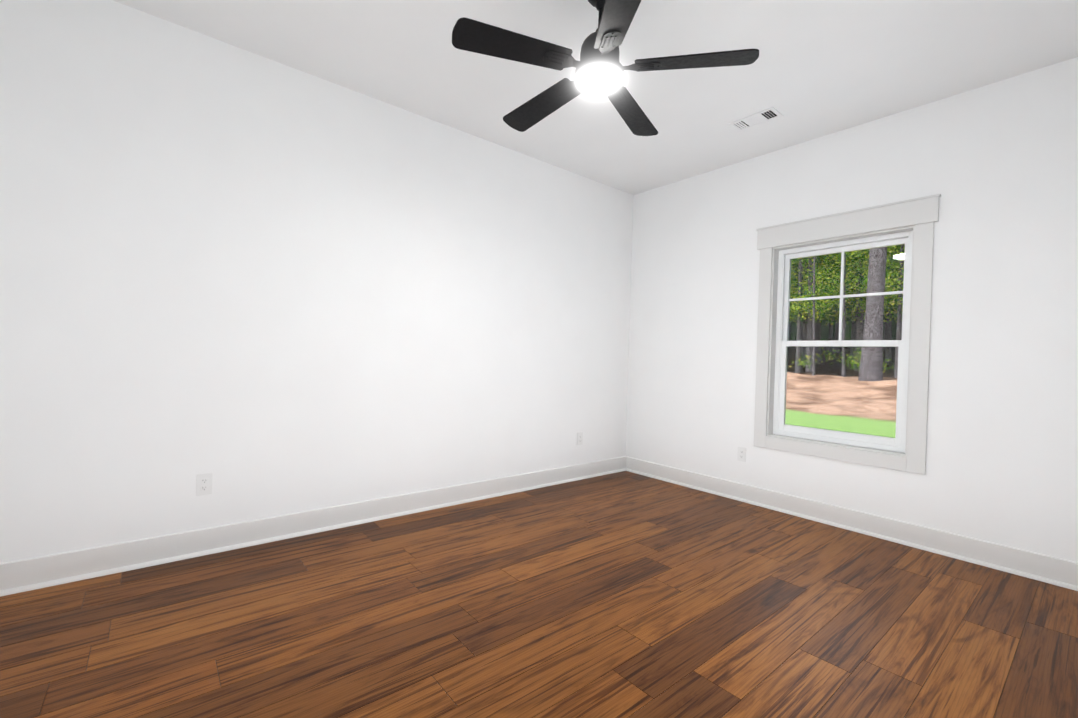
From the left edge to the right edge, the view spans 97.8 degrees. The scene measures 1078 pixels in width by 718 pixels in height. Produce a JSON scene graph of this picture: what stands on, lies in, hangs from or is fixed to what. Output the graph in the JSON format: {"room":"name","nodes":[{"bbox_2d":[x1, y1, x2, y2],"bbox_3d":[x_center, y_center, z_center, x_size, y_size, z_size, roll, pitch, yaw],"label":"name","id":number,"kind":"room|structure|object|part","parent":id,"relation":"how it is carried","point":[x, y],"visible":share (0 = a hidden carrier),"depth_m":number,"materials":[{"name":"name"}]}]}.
{"room":"empty bedroom","nodes":[
{"label":"empty bedroom","id":0,"kind":"room"},
{"bbox_2d":[0,0,633,562],"bbox_3d":[-0.866,-0.308,3.337,4.770,2.980,0.160,1,0,-39],"label":"wall","id":1,"kind":"structure","parent":0,"point":[258,286],"depth_m":2.64,"materials":[{"name":"paint"}]},
{"bbox_2d":[196,473,212,495],"bbox_3d":[-1.784,0.668,2.504,0.070,0.114,0.007,1,0,-39],"label":"electrical outlet","id":2,"kind":"object","parent":1,"relation":"attached to","point":[204,484],"visible":1,"depth_m":2.50,"materials":[{"name":"plastic"}]},
{"bbox_2d":[0,456,626,596],"bbox_3d":[-0.831,0.996,3.281,4.417,0.135,0.033,1,0,-39],"label":"baseboard","id":3,"kind":"structure","parent":1,"relation":"attached to","point":[24,575],"depth_m":2.65,"materials":[{"name":"paint"}]},
{"bbox_2d":[577,432,582,444],"bbox_3d":[0.373,0.725,4.278,0.070,0.114,0.007,1,0,-39],"label":"electrical outlet","id":4,"kind":"object","parent":1,"relation":"attached to","point":[579,438],"visible":1,"depth_m":4.28,"materials":[{"name":"plastic"}]},
{"bbox_2d":[0,471,1077,717],"bbox_3d":[0.191,1.102,2.009,4.450,0.001,3.300,1,0,-39],"label":"floor","id":5,"kind":"structure","parent":0,"point":[624,595],"depth_m":1.93,"materials":[{"name":"brown wood"}]},
{"bbox_2d":[113,0,1077,194],"bbox_3d":[0.274,-1.697,1.993,4.770,0.120,3.620,1,0,-39],"label":"ceiling","id":6,"kind":"structure","parent":0,"point":[817,69],"depth_m":2.56,"materials":[{"name":"paint"}]},
{"bbox_2d":[452,0,758,135],"bbox_3d":[0.231,-1.403,2.037,1.213,0.471,1.168,1,0,-39],"label":"fan","id":7,"kind":"object","parent":6,"relation":"hanging from","point":[600,69],"visible":1,"depth_m":1.92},
{"bbox_3d":[-0.103,-1.233,1.861,0.480,0.047,0.247,1,0,-39],"label":"blade","id":8,"kind":"part","parent":7,"relation":"part of","materials":[{"name":"black wood"}]},
{"bbox_3d":[0.002,-1.232,2.299,0.140,0.047,0.480,1,0,-39],"label":"blade","id":9,"kind":"part","parent":7,"relation":"part of","materials":[{"name":"black wood"}]},
{"bbox_3d":[0.259,-1.301,2.004,0.166,0.150,0.166,1,0,-39],"label":"motor","id":10,"kind":"part","parent":7,"relation":"part of","materials":[{"name":"black"}]},
{"bbox_2d":[576,64,622,94],"bbox_3d":[0.256,-1.182,2.005,0.200,0.032,0.200,1,0,-39],"label":"diffuser","id":11,"kind":"object","parent":7,"relation":"attached to","point":[593,79],"depth_m":1.96,"materials":[{"name":"white glass"}]},
{"bbox_3d":[0.285,-1.220,1.617,0.357,0.047,0.443,1,0,-39],"label":"blade","id":12,"kind":"part","parent":7,"relation":"part of","materials":[{"name":"black wood"}]},
{"bbox_3d":[0.457,-1.219,2.337,0.477,0.047,0.261,1,0,-39],"label":"blade","id":13,"kind":"part","parent":7,"relation":"part of","materials":[{"name":"black wood"}]},
{"bbox_3d":[0.635,-1.211,1.914,0.368,0.047,0.436,1,0,-39],"label":"blade","id":14,"kind":"part","parent":7,"relation":"part of","materials":[{"name":"black wood"}]},
{"bbox_2d":[728,107,783,131],"bbox_3d":[1.451,-1.607,3.157,0.155,0.011,0.305,1,0,-39],"label":"ceiling vent","id":15,"kind":"object","parent":6,"relation":"in","point":[758,118],"visible":1,"depth_m":3.15,"materials":[{"name":"metal"}]},
{"bbox_2d":[626,57,1077,562],"bbox_3d":[2.012,-0.224,3.465,0.160,2.980,3.300,1,0,-39],"label":"wall","id":16,"kind":"structure","parent":0,"point":[995,165],"depth_m":2.84,"materials":[{"name":"paint"}]},
{"bbox_2d":[737,446,745,461],"bbox_3d":[1.627,0.765,3.771,0.007,0.114,0.070,1,0,-39],"label":"electrical outlet","id":17,"kind":"object","parent":16,"relation":"attached to","point":[741,455],"visible":1,"depth_m":3.77,"materials":[{"name":"plastic"}]},
{"bbox_2d":[754,222,933,474],"bbox_3d":[2.048,-0.075,3.276,0.018,1.542,1.059,1,0,-39],"label":"window casing legs","id":18,"kind":"object","parent":16,"relation":"attached to","point":[914,461],"visible":1,"depth_m":2.93,"materials":[{"name":"paint"}]},
{"bbox_2d":[756,194,940,452],"bbox_3d":[2.112,-0.207,3.325,0.202,1.600,1.115,1,0,-39],"label":"window","id":19,"kind":"structure","parent":16,"relation":"in","point":[909,212],"depth_m":3.28,"materials":[{"name":"paint"}]},
{"bbox_2d":[767,226,914,456],"bbox_3d":[2.084,-0.120,3.304,0.073,1.450,0.875,1,0,-39],"label":"liner","id":20,"kind":"object","parent":19,"relation":"attached to","point":[776,250],"visible":0.79,"depth_m":3.49,"materials":[{"name":"paint"}]},
{"bbox_3d":[2.117,0.215,3.341,0.042,0.693,0.787,1,0,-39],"label":"window sash","id":21,"kind":"part","parent":19,"relation":"part of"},
{"bbox_3d":[2.150,-0.119,3.358,0.098,1.426,0.851,1,0,-39],"label":"frame","id":22,"kind":"part","parent":19,"relation":"part of","materials":[{"name":"plastic"}]},
{"bbox_3d":[2.145,-0.127,3.354,0.036,1.284,0.725,1,0,-39],"label":"glass","id":23,"kind":"part","parent":19,"relation":"part of","materials":[{"name":"clear glass"}]},
{"bbox_3d":[2.167,-0.445,3.362,0.028,0.709,0.787,1,0,-39],"label":"window sash","id":24,"kind":"part","parent":19,"relation":"part of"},
{"bbox_2d":[626,457,1077,590],"bbox_3d":[1.909,1.077,3.399,0.033,0.135,3.267,1,0,-39],"label":"baseboard","id":25,"kind":"structure","parent":16,"relation":"attached to","point":[1041,567],"depth_m":3.01,"materials":[{"name":"paint"}]},
{"label":"outside","id":26,"kind":"structure","parent":0,"visible":0},
{"bbox_2d":[785,244,904,437],"bbox_3d":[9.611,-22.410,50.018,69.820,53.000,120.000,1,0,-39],"label":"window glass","id":27,"kind":"object","parent":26,"point":[891,355],"depth_m":14.98,"materials":[{"name":"glass"}]}
]}

